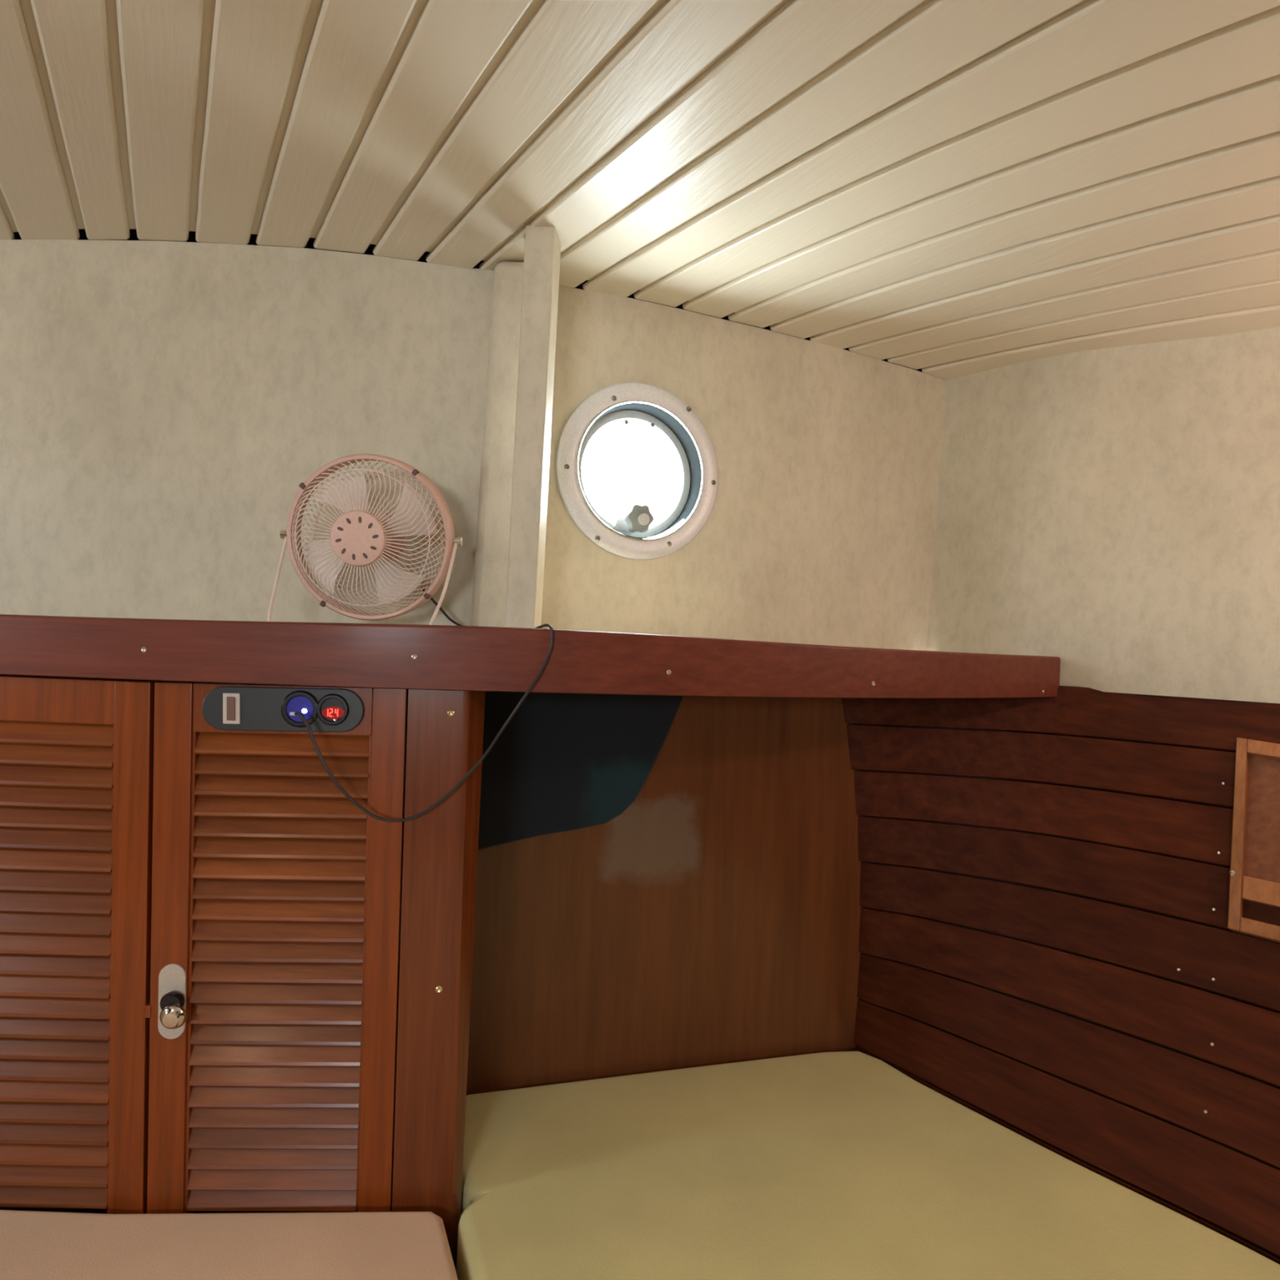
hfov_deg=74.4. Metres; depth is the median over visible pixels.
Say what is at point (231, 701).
rocker switch
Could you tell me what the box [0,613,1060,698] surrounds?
shelf
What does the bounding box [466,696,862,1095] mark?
wall
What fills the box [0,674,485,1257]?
base cabinet
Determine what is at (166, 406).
wall
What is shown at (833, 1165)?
cushion
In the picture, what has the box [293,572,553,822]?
power cable
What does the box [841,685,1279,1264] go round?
wall
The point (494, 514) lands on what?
trim
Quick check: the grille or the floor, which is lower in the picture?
the floor
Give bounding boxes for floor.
[452,1257,457,1271]
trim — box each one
[13,229,484,268]
[470,261,524,626]
[567,280,922,372]
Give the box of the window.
[555,382,718,559]
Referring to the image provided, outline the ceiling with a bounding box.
[0,0,1279,380]
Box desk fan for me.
[267,453,463,625]
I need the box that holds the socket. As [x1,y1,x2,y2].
[280,690,318,727]
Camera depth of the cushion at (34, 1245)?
0.91 m
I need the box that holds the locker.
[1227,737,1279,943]
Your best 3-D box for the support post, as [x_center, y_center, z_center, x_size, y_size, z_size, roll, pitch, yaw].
[-0.141,-0.260,1.107,0.048,0.548,0.045,2,0,0]
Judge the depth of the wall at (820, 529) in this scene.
1.44 m
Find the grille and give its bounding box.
[300,461,445,613]
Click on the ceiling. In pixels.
(948, 189)
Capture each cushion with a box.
[0,1209,457,1279]
[456,1051,1279,1279]
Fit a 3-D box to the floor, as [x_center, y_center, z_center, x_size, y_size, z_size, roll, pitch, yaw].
[-0.156,0.782,0.000,3.150,0.025,3.000,2,0,0]
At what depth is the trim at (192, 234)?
1.21 m
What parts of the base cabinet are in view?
panel, door, latch plate, knob, panel, door, switch panel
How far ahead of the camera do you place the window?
1.35 m
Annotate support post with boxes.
[505,225,560,628]
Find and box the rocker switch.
[222,693,240,724]
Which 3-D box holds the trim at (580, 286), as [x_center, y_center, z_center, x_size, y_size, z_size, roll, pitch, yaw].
[0.209,-0.533,1.451,0.905,0.068,0.011,2,0,-24]
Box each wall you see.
[0,240,493,626]
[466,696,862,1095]
[541,285,946,650]
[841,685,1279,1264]
[926,326,1279,703]
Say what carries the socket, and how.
attached to the base cabinet
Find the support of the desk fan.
on the shelf
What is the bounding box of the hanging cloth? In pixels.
[477,691,683,849]
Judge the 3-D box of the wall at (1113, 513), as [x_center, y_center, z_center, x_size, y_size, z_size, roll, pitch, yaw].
[1.258,-0.209,0.121,0.627,0.630,3.242,2,0,-15]
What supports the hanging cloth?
hanging from the wall at (714, 919)

